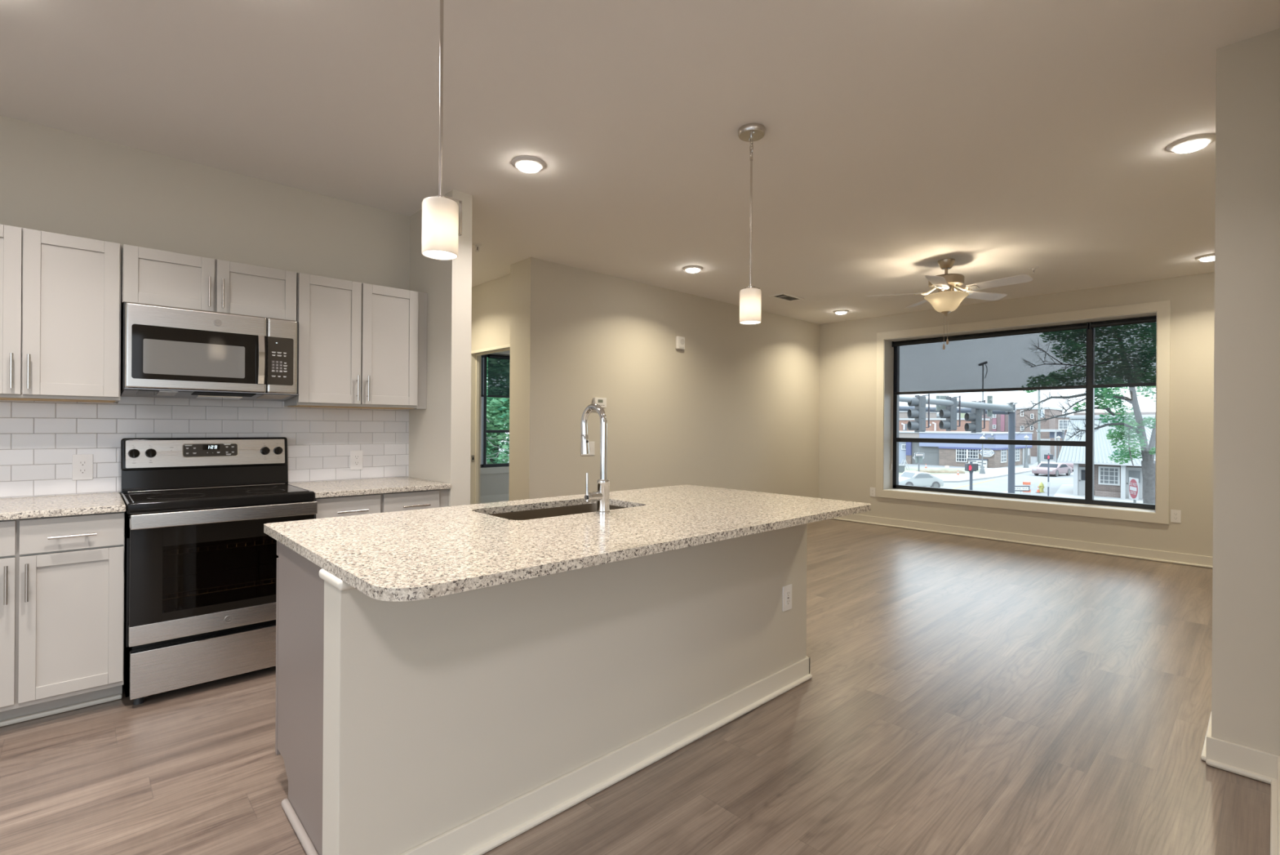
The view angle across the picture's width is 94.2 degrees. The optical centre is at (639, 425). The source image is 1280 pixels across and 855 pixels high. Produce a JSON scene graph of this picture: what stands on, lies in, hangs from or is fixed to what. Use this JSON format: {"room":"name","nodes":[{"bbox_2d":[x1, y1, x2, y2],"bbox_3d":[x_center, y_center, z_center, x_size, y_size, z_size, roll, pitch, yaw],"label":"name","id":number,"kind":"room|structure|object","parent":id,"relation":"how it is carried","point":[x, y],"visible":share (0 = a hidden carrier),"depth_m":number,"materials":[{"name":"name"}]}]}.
{"room":"open-plan kitchen","nodes":[
{"label":"open-plan kitchen","id":0,"kind":"room"},
{"bbox_2d":[0,115,409,498],"bbox_3d":[-3.434,-0.114,2.598,4.940,2.743,0.172,0,0,-43],"label":"wall","id":1,"kind":"structure","parent":0,"point":[52,180],"depth_m":3.31,"materials":[{"name":"beige paint"}]},
{"bbox_2d":[0,224,121,402],"bbox_3d":[-2.866,-0.508,2.770,0.670,0.771,0.349,0,0,-43],"label":"upper cabinet","id":2,"kind":"object","parent":1,"relation":"attached to","point":[60,294],"visible":1,"depth_m":2.76,"materials":[{"name":"grey paint"}]},
{"bbox_2d":[71,453,93,479],"bbox_3d":[-2.840,0.210,3.032,0.078,0.130,0.008,0,0,-43],"label":"wall outlet","id":3,"kind":"object","parent":1,"relation":"attached to","point":[82,464],"visible":1,"depth_m":3.03,"materials":[{"name":"white plastic"}]},
{"bbox_2d":[78,467,87,473],"bbox_3d":[-2.839,0.230,3.031,0.034,0.029,0.003,0,0,-43],"label":"receptacle","id":4,"kind":"object","parent":3,"relation":"attached to","point":[81,470],"depth_m":3.03,"materials":[{"name":"grey plastic"}]},
{"bbox_2d":[78,460,87,466],"bbox_3d":[-2.839,0.190,3.031,0.034,0.029,0.003,0,0,-43],"label":"receptacle","id":5,"kind":"object","parent":3,"relation":"attached to","point":[81,463],"depth_m":3.03,"materials":[{"name":"grey plastic"}]},
{"bbox_2d":[120,244,297,320],"bbox_3d":[-2.340,-0.745,3.261,0.760,0.289,0.349,0,0,-43],"label":"upper cabinet","id":6,"kind":"object","parent":1,"relation":"attached to","point":[149,276],"visible":0.75,"depth_m":3.12,"materials":[{"name":"grey paint"}]},
{"bbox_2d":[120,302,299,400],"bbox_3d":[-2.313,-0.374,3.232,0.755,0.447,0.431,0,0,-43],"label":"microwave","id":7,"kind":"object","parent":6,"relation":"attached to","point":[166,351],"visible":0.99,"depth_m":3.08,"materials":[{"name":"silver metal"}]},
{"bbox_2d":[284,272,426,409],"bbox_3d":[-1.781,-0.500,3.787,0.769,0.771,0.349,0,0,-43],"label":"upper cabinet","id":8,"kind":"object","parent":1,"relation":"attached to","point":[362,344],"visible":0.96,"depth_m":3.66,"materials":[{"name":"grey paint"}]},
{"bbox_2d":[350,449,362,469],"bbox_3d":[-1.875,0.226,3.937,0.079,0.127,0.008,0,0,-43],"label":"wall outlet","id":9,"kind":"object","parent":1,"relation":"attached to","point":[356,456],"visible":1,"depth_m":3.93,"materials":[{"name":"white plastic"}]},
{"bbox_2d":[354,460,359,465],"bbox_3d":[-1.874,0.246,3.935,0.034,0.029,0.003,0,0,-43],"label":"receptacle","id":10,"kind":"object","parent":9,"relation":"attached to","point":[356,462],"depth_m":3.93,"materials":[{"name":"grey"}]},
{"bbox_2d":[408,189,472,506],"bbox_3d":[-2.356,-0.106,5.059,0.133,2.743,3.595,0,0,-43],"label":"wall partition","id":11,"kind":"structure","parent":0,"point":[440,433],"depth_m":3.78,"materials":[{"name":"beige paint"}]},
{"bbox_2d":[471,274,510,351],"bbox_3d":[-2.397,-0.107,7.053,0.115,2.743,4.028,0,0,-43],"label":"wall","id":12,"kind":"structure","parent":0,"point":[491,300],"depth_m":6.03,"materials":[{"name":"beige paint"}]},
{"bbox_2d":[470,343,510,504],"bbox_3d":[-1.414,0.240,6.001,0.129,2.063,1.090,0,0,-43],"label":"door frame","id":13,"kind":"structure","parent":12,"relation":"in","point":[475,449],"depth_m":6.37,"materials":[{"name":"beige paint"}]},
{"bbox_2d":[480,353,510,496],"bbox_3d":[-2.201,-0.106,10.174,4.700,2.743,0.340,0,0,-43],"label":"wall","id":14,"kind":"structure","parent":0,"point":[491,484],"depth_m":9.79,"materials":[{"name":"beige paint"}]},
{"bbox_2d":[480,493,508,503],"bbox_3d":[-2.055,1.201,10.067,4.519,0.130,0.030,0,0,-43],"label":"baseboard","id":15,"kind":"structure","parent":14,"relation":"attached to","point":[503,497],"depth_m":9.76,"materials":[{"name":"beige paint"}]},
{"bbox_2d":[480,350,510,474],"bbox_3d":[-2.429,-0.251,9.907,2.780,2.070,0.298,0,0,-43],"label":"window","id":16,"kind":"structure","parent":14,"relation":"in","point":[483,399],"depth_m":9.87,"materials":[{"name":"beige paint"}]},
{"bbox_2d":[480,355,484,396],"bbox_3d":[-2.966,-0.834,9.453,1.080,0.704,0.052,0,0,-43],"label":"roller shade","id":17,"kind":"object","parent":16,"relation":"attached to","point":[482,356],"visible":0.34,"depth_m":9.81,"materials":[{"name":"black fabric"}]},
{"bbox_2d":[487,354,510,397],"bbox_3d":[-2.029,-0.828,10.332,1.350,0.704,0.052,0,0,-43],"label":"roller shade","id":18,"kind":"object","parent":16,"relation":"attached to","point":[499,366],"visible":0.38,"depth_m":10.02,"materials":[{"name":"black fabric"}]},
{"bbox_2d":[0,518,1271,854],"bbox_3d":[0.285,1.344,2.948,10.860,0.120,10.300,0,0,-43],"label":"floor","id":19,"kind":"structure","parent":0,"point":[963,695],"depth_m":2.36,"materials":[{"name":"brown wood"}]},
{"bbox_2d":[0,511,124,726],"bbox_3d":[-2.762,0.821,2.653,0.676,0.884,0.673,0,0,-43],"label":"base cabinet","id":20,"kind":"object","parent":19,"relation":"on","point":[62,577],"visible":0.96,"depth_m":2.54,"materials":[{"name":"grey paint"}]},
{"bbox_2d":[0,492,125,519],"bbox_3d":[-3.698,0.357,1.781,3.243,0.030,0.663,0,0,-43],"label":"countertop","id":21,"kind":"structure","parent":20,"relation":"on","point":[19,508],"depth_m":2.62,"materials":[{"name":"stone"}]},
{"bbox_2d":[120,436,317,704],"bbox_3d":[-2.204,0.667,3.118,0.761,1.199,0.754,0,0,-43],"label":"range","id":22,"kind":"object","parent":19,"relation":"on","point":[200,562],"visible":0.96,"depth_m":2.96,"materials":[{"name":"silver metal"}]},
{"bbox_2d":[120,483,315,514],"bbox_3d":[-2.204,0.370,3.119,0.759,0.057,0.578,0,0,-43],"label":"cooktop","id":23,"kind":"object","parent":22,"relation":"in","point":[180,497],"depth_m":3.00,"materials":[{"name":"black glass"}]},
{"bbox_2d":[128,501,317,646],"bbox_3d":[-2.166,0.685,3.076,0.743,0.593,0.640,0,0,-43],"label":"oven","id":24,"kind":"object","parent":22,"relation":"in","point":[194,569],"depth_m":2.89,"materials":[{"name":"silver metal"}]},
{"bbox_2d":[313,488,448,518],"bbox_3d":[-1.676,0.828,3.670,0.763,0.884,0.673,0,0,-43],"label":"base cabinet","id":25,"kind":"object","parent":19,"relation":"on","point":[347,505],"visible":0.12,"depth_m":3.42,"materials":[{"name":"grey paint"}]},
{"bbox_2d":[288,476,450,497],"bbox_3d":[-1.677,0.371,3.675,0.764,0.030,0.663,0,0,-43],"label":"countertop","id":26,"kind":"structure","parent":25,"relation":"on","point":[322,489],"depth_m":3.56,"materials":[{"name":"stone"}]},
{"bbox_2d":[275,523,812,854],"bbox_3d":[-0.217,0.838,2.578,2.267,0.884,0.841,0,0,-43],"label":"kitchen island","id":27,"kind":"object","parent":19,"relation":"on","point":[464,722],"visible":0.66,"depth_m":1.92,"materials":[{"name":"beige paint"}]},
{"bbox_2d":[263,484,871,601],"bbox_3d":[-0.126,0.382,2.526,2.305,0.030,1.215,0,0,-43],"label":"island countertop","id":28,"kind":"structure","parent":27,"relation":"on","point":[421,553],"depth_m":2.01,"materials":[{"name":"stone"}]},
{"bbox_2d":[488,502,626,519],"bbox_3d":[-0.348,0.490,2.671,0.744,0.188,0.424,0,0,-43],"label":"sink","id":29,"kind":"object","parent":28,"relation":"in","point":[585,508],"visible":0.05,"depth_m":2.87,"materials":[{"name":"silver metal"}]},
{"bbox_2d":[580,403,610,513],"bbox_3d":[-0.219,0.134,2.544,0.122,0.464,0.180,0,0,-43],"label":"faucet","id":30,"kind":"object","parent":28,"relation":"on","point":[602,495],"visible":1,"depth_m":2.51,"materials":[{"name":"silver metal"}]},
{"bbox_2d":[782,583,791,611],"bbox_3d":[0.724,0.843,2.918,0.079,0.122,0.009,0,0,-43],"label":"wall outlet","id":31,"kind":"object","parent":27,"relation":"attached to","point":[787,589],"visible":1,"depth_m":2.91,"materials":[{"name":"white plastic"}]},
{"bbox_2d":[786,590,790,604],"bbox_3d":[0.725,0.843,2.917,0.033,0.067,0.004,0,0,-43],"label":"receptacle","id":32,"kind":"object","parent":31,"relation":"attached to","point":[788,592],"depth_m":2.91,"materials":[{"name":"grey plastic"}]},
{"bbox_2d":[0,0,1279,324],"bbox_3d":[-0.254,-1.523,3.829,11.250,0.120,12.350,0,0,-43],"label":"ceiling","id":33,"kind":"structure","parent":0,"point":[1000,139],"depth_m":2.82,"materials":[{"name":"white paint"}]},
{"bbox_2d":[421,0,462,260],"bbox_3d":[-0.602,-0.990,1.801,0.133,0.950,0.132,0,0,-43],"label":"pendant light","id":34,"kind":"object","parent":33,"relation":"hanging from","point":[442,215],"visible":1,"depth_m":1.77,"materials":[{"name":"white glass"}]},
{"bbox_2d":[472,243,482,252],"bbox_3d":[-1.319,-1.441,4.825,0.080,0.059,0.080,0,0,-43],"label":"sprinkler head","id":35,"kind":"object","parent":33,"relation":"attached to","point":[477,245],"visible":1,"depth_m":4.81},
{"bbox_2d":[511,155,546,173],"bbox_3d":[-0.623,-1.448,3.329,0.188,0.036,0.188,0,0,-43],"label":"recessed light","id":36,"kind":"object","parent":33,"relation":"in","point":[526,164],"visible":1,"depth_m":3.29,"materials":[{"name":"white plastic"}]},
{"bbox_2d":[682,265,702,272],"bbox_3d":[0.490,-1.441,5.509,0.188,0.036,0.188,0,0,-43],"label":"recessed light","id":37,"kind":"object","parent":33,"relation":"in","point":[691,268],"visible":1,"depth_m":5.46,"materials":[{"name":"white plastic"}]},
{"bbox_2d":[737,123,764,324],"bbox_3d":[0.547,-0.983,2.931,0.133,0.950,0.132,0,0,-43],"label":"pendant light","id":38,"kind":"object","parent":33,"relation":"hanging from","point":[750,297],"visible":1,"depth_m":2.90,"materials":[{"name":"white glass"}]},
{"bbox_2d":[768,293,804,302],"bbox_3d":[1.655,-1.447,6.712,0.410,0.008,0.206,0,0,-43],"label":"ceiling vent","id":39,"kind":"object","parent":33,"relation":"in","point":[784,296],"visible":1,"depth_m":6.70,"materials":[{"name":"white metal"}]},
{"bbox_2d":[833,310,848,314],"bbox_3d":[2.535,-1.427,7.505,0.188,0.036,0.188,0,0,-43],"label":"recessed light","id":40,"kind":"object","parent":33,"relation":"in","point":[837,312],"visible":1,"depth_m":7.46,"materials":[{"name":"white plastic"}]},
{"bbox_2d":[866,258,1032,349],"bbox_3d":[2.684,-1.054,5.162,1.266,0.779,1.246,0,0,-43],"label":"ceiling fan","id":41,"kind":"object","parent":33,"relation":"hanging from","point":[948,298],"visible":1,"depth_m":5.10,"materials":[{"name":"silver metal"}]},
{"bbox_2d":[1028,266,1039,274],"bbox_3d":[3.576,-1.408,5.407,0.080,0.059,0.080,0,0,-43],"label":"sprinkler head","id":42,"kind":"object","parent":33,"relation":"attached to","point":[1033,268],"visible":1,"depth_m":5.40},
{"bbox_2d":[1166,133,1215,153],"bbox_3d":[2.809,-1.424,3.034,0.188,0.036,0.188,0,0,-43],"label":"recessed light","id":43,"kind":"object","parent":33,"relation":"in","point":[1194,143],"visible":0.98,"depth_m":3.00,"materials":[{"name":"white plastic"}]},
{"bbox_2d":[1195,253,1214,261],"bbox_3d":[4.807,-1.411,5.016,0.188,0.036,0.188,0,0,-43],"label":"recessed light","id":44,"kind":"object","parent":33,"relation":"in","point":[1210,257],"visible":0.67,"depth_m":4.99,"materials":[{"name":"white plastic"}]},
{"bbox_2d":[508,257,819,500],"bbox_3d":[0.684,-0.086,6.949,4.820,2.743,0.337,0,0,-43],"label":"wall","id":45,"kind":"structure","parent":0,"point":[737,407],"depth_m":6.19,"materials":[{"name":"beige paint"}]},
{"bbox_2d":[581,441,595,455],"bbox_3d":[-0.489,0.213,5.612,0.162,0.130,0.013,0,0,-43],"label":"light switch","id":46,"kind":"object","parent":45,"relation":"attached to","point":[591,444],"visible":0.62,"depth_m":5.64,"materials":[{"name":"white plastic"}]},
{"bbox_2d":[593,397,606,407],"bbox_3d":[-0.384,-0.223,5.693,0.144,0.093,0.034,0,0,-43],"label":"thermostat","id":47,"kind":"object","parent":45,"relation":"attached to","point":[602,402],"visible":0.76,"depth_m":5.68,"materials":[{"name":"white plastic"}]},
{"bbox_2d":[675,336,684,350],"bbox_3d":[0.439,-0.898,6.451,0.120,0.140,0.047,0,0,-43],"label":"fire alarm","id":48,"kind":"object","parent":45,"relation":"attached to","point":[680,340],"visible":1,"depth_m":6.43,"materials":[{"name":"white plastic"}]},
{"bbox_2d":[818,271,1214,556],"bbox_3d":[3.694,-0.065,7.538,0.401,2.743,12.350,0,0,-43],"label":"wall","id":49,"kind":"structure","parent":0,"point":[847,348],"depth_m":6.42,"materials":[{"name":"beige paint"}]},
{"bbox_2d":[870,487,875,496],"bbox_3d":[3.083,0.876,7.883,0.009,0.120,0.076,0,0,-43],"label":"wall outlet","id":50,"kind":"object","parent":49,"relation":"attached to","point":[873,490],"visible":1,"depth_m":7.88,"materials":[{"name":"white plastic"}]},
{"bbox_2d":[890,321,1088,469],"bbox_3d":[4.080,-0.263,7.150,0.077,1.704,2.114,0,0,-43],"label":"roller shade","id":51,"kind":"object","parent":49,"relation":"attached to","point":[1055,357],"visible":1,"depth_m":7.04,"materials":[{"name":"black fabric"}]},
{"bbox_2d":[830,514,1213,568],"bbox_3d":[4.206,1.258,6.667,0.030,0.105,4.905,0,0,-43],"label":"baseboard","id":52,"kind":"structure","parent":49,"relation":"attached to","point":[1202,561],"depth_m":6.46,"materials":[{"name":"beige paint"}]},
{"bbox_2d":[875,299,1170,524],"bbox_3d":[4.233,-0.138,6.902,0.356,2.157,2.899,0,0,-43],"label":"window","id":53,"kind":"structure","parent":49,"relation":"attached to","point":[887,485],"depth_m":6.55,"materials":[{"name":"beige paint"}]},
{"bbox_2d":[1089,316,1156,387],"bbox_3d":[5.011,-0.756,6.170,0.063,0.706,0.561,0,0,-43],"label":"roller shade","id":54,"kind":"object","parent":49,"relation":"attached to","point":[1124,351],"visible":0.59,"depth_m":6.17,"materials":[{"name":"black fabric"}]},
{"bbox_2d":[1170,509,1181,522],"bbox_3d":[5.131,0.865,5.698,0.009,0.122,0.074,0,0,-43],"label":"wall outlet","id":55,"kind":"object","parent":49,"relation":"attached to","point":[1175,514],"visible":1,"depth_m":5.70,"materials":[{"name":"white plastic"}]},
{"bbox_2d":[1211,28,1279,755],"bbox_3d":[2.620,-0.072,2.243,0.551,2.743,0.631,0,0,-43],"label":"wall column","id":56,"kind":"structure","parent":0,"point":[1246,678],"depth_m":2.22,"materials":[{"name":"beige paint"}]},
{"bbox_2d":[1200,711,1279,783],"bbox_3d":[2.438,1.246,2.405,0.581,0.105,0.217,0,0,-43],"label":"baseboard","id":57,"kind":"structure","parent":56,"relation":"attached to","point":[1251,762],"depth_m":2.22,"materials":[{"name":"beige paint"}]},
{"bbox_3d":[1.676,-0.078,1.443,1.919,2.743,0.134,0,0,-43],"label":"wall","id":58,"kind":"structure","parent":0,"visible":0},
{"bbox_2d":[1270,756,1279,854],"bbox_3d":[1.606,1.240,1.498,1.905,0.105,0.030,0,0,-43],"label":"baseboard","id":59,"kind":"structure","parent":58,"relation":"attached to","point":[1275,784],"depth_m":1.92,"materials":[{"name":"beige paint"}]},
{"label":"outside","id":60,"kind":"structure","parent":0,"visible":0},
{"bbox_2d":[498,442,1073,496],"bbox_3d":[5.226,4.380,52.891,200.000,0.300,190.000,0,0,-43],"label":"street","id":61,"kind":"structure","parent":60,"point":[1000,484],"depth_m":46.53,"materials":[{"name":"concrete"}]},
{"bbox_2d":[486,357,509,463],"bbox_3d":[-3.748,0.286,15.436,5.918,8.169,4.013,0,0,0],"label":"tree","id":62,"kind":"object","parent":61,"relation":"on","point":[501,411],"visible":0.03,"depth_m":14.57,"materials":[{"name":"green plant"}]},
{"bbox_2d":[486,377,509,462],"bbox_3d":[-6.246,0.324,24.001,5.987,8.532,4.048,0,0,0],"label":"tree","id":63,"kind":"object","parent":61,"relation":"on","point":[501,452],"visible":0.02,"depth_m":23.49,"materials":[{"name":"green plant"}]},
{"bbox_2d":[899,410,937,417],"bbox_3d":[44.293,0.962,104.424,8.150,7.061,11.958,0,0,-43],"label":"building","id":64,"kind":"structure","parent":61,"relation":"on","point":[903,414],"depth_m":99.54,"materials":[{"name":"grey"}]},
{"bbox_2d":[912,448,924,471],"bbox_3d":[21.093,3.031,45.001,0.757,2.620,0.757,0,0,45],"label":"sign","id":65,"kind":"object","parent":61,"relation":"on","point":[918,456],"visible":0.63,"depth_m":44.96,"materials":[{"name":"grey metal"}]},
{"bbox_2d":[898,470,943,487],"bbox_3d":[18.747,3.716,40.500,3.115,1.220,1.636,0,0,-8],"label":"car","id":66,"kind":"object","parent":61,"relation":"on","point":[906,477],"visible":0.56,"depth_m":39.76,"materials":[{"name":"grey paint"}]},
{"bbox_2d":[898,417,989,431],"bbox_3d":[42.096,1.673,90.981,6.420,5.612,18.555,0,0,-43],"label":"brick building","id":67,"kind":"structure","parent":61,"relation":"on","point":[934,422],"depth_m":86.14,"materials":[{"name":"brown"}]},
{"bbox_2d":[936,413,965,417],"bbox_3d":[60.307,1.094,113.834,8.600,7.015,11.125,0,0,-43],"label":"building","id":68,"kind":"structure","parent":61,"relation":"on","point":[962,415],"depth_m":109.94,"materials":[{"name":"grey"}]},
{"bbox_2d":[899,395,1017,493],"bbox_3d":[7.934,1.661,19.702,7.668,5.185,6.185,0,0,-42],"label":"signal mast","id":69,"kind":"object","parent":61,"relation":"on","point":[1009,409],"visible":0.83,"depth_m":19.90,"materials":[{"name":"grey metal"}]},
{"bbox_2d":[906,393,929,432],"bbox_3d":[8.274,-0.379,17.611,0.601,1.144,0.278,0,0,0],"label":"traffic signal","id":70,"kind":"object","parent":69,"relation":"attached to","point":[918,413],"visible":0.98,"depth_m":17.51,"materials":[{"name":"grey metal"}]},
{"bbox_2d":[935,395,949,410],"bbox_3d":[9.609,-0.723,18.892,0.398,0.485,0.055,0,0,0],"label":"street sign","id":71,"kind":"object","parent":69,"relation":"attached to","point":[939,407],"visible":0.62,"depth_m":18.88,"materials":[{"name":"grey metal"}]},
{"bbox_2d":[938,395,960,431],"bbox_3d":[9.674,-0.393,18.511,0.601,1.105,0.278,0,0,0],"label":"traffic signal","id":72,"kind":"object","parent":69,"relation":"attached to","point":[949,413],"visible":0.99,"depth_m":18.41,"materials":[{"name":"grey metal"}]},
{"bbox_2d":[964,400,985,432],"bbox_3d":[10.906,-0.307,19.311,0.601,1.070,0.278,0,0,0],"label":"traffic signal","id":73,"kind":"object","parent":69,"relation":"attached to","point":[975,416],"visible":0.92,"depth_m":19.21,"materials":[{"name":"grey metal"}]},
{"bbox_2d":[982,391,983,414],"bbox_3d":[11.218,-1.234,19.440,0.267,1.746,0.160,0,0,0],"label":"pole","id":74,"kind":"object","parent":69,"relation":"attached to","point":[982,392],"visible":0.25,"depth_m":19.43,"materials":[{"name":"grey metal"}]},
{"bbox_2d":[986,395,992,418],"bbox_3d":[11.496,-0.611,19.542,0.161,0.757,0.055,0,0,0],"label":"street sign","id":75,"kind":"object","parent":69,"relation":"attached to","point":[989,398],"visible":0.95,"depth_m":19.53,"materials":[{"name":"grey metal"}]},
{"bbox_2d":[898,431,1033,467],"bbox_3d":[36.683,2.588,72.984,14.196,3.792,16.410,0,0,-43],"label":"shop","id":76,"kind":"structure","parent":61,"relation":"on","point":[994,455],"depth_m":66.02,"materials":[{"name":"blue"}]},
{"bbox_2d":[964,461,977,489],"bbox_3d":[12.260,2.804,22.005,0.428,2.958,0.270,0,0,0],"label":"pedestrian signal","id":77,"kind":"object","parent":61,"relation":"on","point":[971,467],"visible":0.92,"depth_m":21.94,"materials":[{"name":"grey metal"}]},
{"bbox_2d":[953,479,995,488],"bbox_3d":[23.560,4.354,43.087,0.252,0.008,16.797,0,0,44],"label":"road marking","id":78,"kind":"object","parent":61,"relation":"on","point":[991,479],"visible":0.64,"depth_m":44.80,"materials":[{"name":"white paint"}]},
{"bbox_2d":[898,460,1057,482],"bbox_3d":[33.300,4.363,62.625,49.568,0.120,13.381,0,0,-43],"label":"sidewalk","id":79,"kind":"structure","parent":61,"relation":"on","point":[990,473],"depth_m":52.34,"materials":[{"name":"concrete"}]},
{"bbox_2d":[898,465,905,472],"bbox_3d":[23.628,3.967,53.991,0.620,0.780,0.640,0,0,0],"label":"trash bin","id":80,"kind":"object","parent":79,"relation":"on","point":[901,468],"visible":0.54,"depth_m":53.72,"materials":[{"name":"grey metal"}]},
{"bbox_2d":[900,458,910,470],"bbox_3d":[25.348,3.794,57.001,0.918,1.170,0.620,0,0,0],"label":"step ladder","id":81,"kind":"object","parent":79,"relation":"on","point":[903,459],"visible":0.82,"depth_m":56.95,"materials":[{"name":"grey"}]},
{"bbox_2d":[898,467,980,473],"bbox_3d":[27.222,4.247,55.901,13.846,0.030,8.056,0,0,1],"label":"lawn","id":82,"kind":"structure","parent":79,"relation":"on","point":[910,468],"depth_m":57.69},
{"bbox_2d":[915,469,965,473],"bbox_3d":[27.127,4.261,53.990,4.437,0.563,1.264,0,0,4],"label":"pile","id":83,"kind":"object","parent":82,"relation":"on","point":[924,470],"visible":0.46,"depth_m":53.62,"materials":[{"name":"white snow"}]},
{"bbox_2d":[979,435,985,473],"bbox_3d":[30.793,2.627,53.501,0.520,3.560,0.520,0,0,0],"label":"lamp post","id":84,"kind":"object","parent":79,"relation":"on","point":[982,469],"visible":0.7,"depth_m":53.42,"materials":[{"name":"grey metal"}]},
{"bbox_2d":[1023,434,1028,467],"bbox_3d":[40.259,2.697,62.001,0.520,3.548,0.520,0,0,0],"label":"lamp post","id":85,"kind":"object","parent":79,"relation":"on","point":[1026,464],"visible":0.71,"depth_m":61.94,"materials":[{"name":"grey metal"}]},
{"bbox_2d":[1037,390,1044,465],"bbox_3d":[44.331,-0.509,66.000,2.000,10.016,0.440,0,0,0],"label":"utility pole","id":86,"kind":"object","parent":79,"relation":"on","point":[1038,391],"visible":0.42,"depth_m":65.94,"materials":[{"name":"grey"}]},
{"bbox_2d":[1035,429,1065,461],"bbox_3d":[52.736,2.498,76.483,5.500,4.114,2.033,0,0,-43],"label":"canopy","id":87,"kind":"object","parent":79,"relation":"on","point":[1053,433],"visible":0.61,"depth_m":74.73,"materials":[{"name":"grey"}]},
{"bbox_2d":[1056,435,1060,462],"bbox_3d":[50.645,2.837,72.001,0.520,3.409,0.520,0,0,0],"label":"lamp post","id":88,"kind":"object","parent":79,"relation":"on","point":[1057,437],"visible":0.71,"depth_m":71.96,"materials":[{"name":"grey metal"}]},
{"bbox_2d":[982,409,1016,431],"bbox_3d":[61.127,0.907,100.452,8.220,7.404,4.522,0,0,-43],"label":"brick building","id":89,"kind":"structure","parent":61,"relation":"on","point":[998,422],"depth_m":97.45,"materials":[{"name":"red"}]},
{"bbox_2d":[1014,485,1029,493],"bbox_3d":[21.140,3.831,33.016,0.920,1.025,0.089,0,0,0],"label":"sign","id":90,"kind":"object","parent":61,"relation":"on","point":[1022,488],"visible":0.85,"depth_m":32.98,"materials":[{"name":"grey metal"}]},
{"bbox_2d":[1022,480,1031,494],"bbox_3d":[23.068,3.836,35.501,0.520,1.040,0.520,0,0,0],"label":"traffic barrel","id":91,"kind":"object","parent":61,"relation":"on","point":[1024,482],"visible":0.44,"depth_m":35.35,"materials":[{"name":"orange"}]},
{"bbox_2d":[1015,407,1062,456],"bbox_3d":[62.184,0.932,92.647,8.150,7.371,4.478,0,0,-43],"label":"brick building","id":92,"kind":"structure","parent":61,"relation":"on","point":[1050,424],"depth_m":89.88,"materials":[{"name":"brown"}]},
{"bbox_2d":[1038,481,1044,492],"bbox_3d":[26.511,4.044,39.301,0.340,0.670,0.340,0,0,0],"label":"fire hydrant","id":93,"kind":"object","parent":61,"relation":"on","point":[1041,485],"visible":0.94,"depth_m":39.21,"materials":[{"name":"beige metal"}]},
{"bbox_2d":[1044,453,1053,495],"bbox_3d":[20.589,2.858,29.986,0.344,2.964,0.228,0,0,0],"label":"pedestrian signal","id":94,"kind":"object","parent":61,"relation":"on","point":[1048,456],"visible":0.92,"depth_m":29.97,"materials":[{"name":"grey metal"}]},
{"bbox_2d":[1031,462,1072,476],"bbox_3d":[37.075,3.890,53.496,4.015,1.120,1.736,0,0,-34],"label":"car","id":95,"kind":"object","parent":61,"relation":"on","point":[1055,468],"visible":0.92,"depth_m":52.79,"materials":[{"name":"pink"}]},
{"bbox_2d":[1063,462,1073,468],"bbox_3d":[43.893,3.796,59.996,4.215,1.400,1.736,0,0,-43],"label":"car","id":96,"kind":"object","parent":61,"relation":"on","point":[1071,464],"visible":0.07,"depth_m":58.55,"materials":[{"name":"grey"}]},
{"bbox_2d":[1016,386,1155,503],"bbox_3d":[13.512,0.005,17.718,5.404,8.600,3.774,0,0,5],"label":"street tree","id":97,"kind":"object","parent":61,"relation":"on","point":[1148,451],"visible":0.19,"depth_m":17.85,"materials":[{"name":"green plant"}]},
{"bbox_2d":[1053,484,1142,502],"bbox_3d":[32.124,4.368,36.615,23.475,0.100,12.023,0,0,-43],"label":"sidewalk","id":98,"kind":"structure","parent":61,"relation":"on","point":[1064,490],"depth_m":36.26,"materials":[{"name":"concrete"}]},
{"bbox_2d":[1057,417,1155,498],"bbox_3d":[31.890,1.950,38.038,9.329,4.932,6.783,0,0,-43],"label":"building","id":99,"kind":"structure","parent":98,"relation":"on","point":[1111,478],"depth_m":36.47,"materials":[{"name":"white brick"}]},
{"bbox_2d":[1054,412,1155,458],"bbox_3d":[62.685,1.460,78.991,8.150,6.325,11.188,0,0,-43],"label":"brick building","id":100,"kind":"structure","parent":61,"relation":"on","point":[1060,424],"depth_m":79.22,"materials":[{"name":"grey"}]},
{"bbox_2d":[1128,476,1138,502],"bbox_3d":[13.291,2.845,15.995,0.068,2.892,0.560,0,0,20],"label":"sign","id":101,"kind":"object","parent":61,"relation":"on","point":[1133,482],"visible":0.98,"depth_m":15.97,"materials":[{"name":"red"}]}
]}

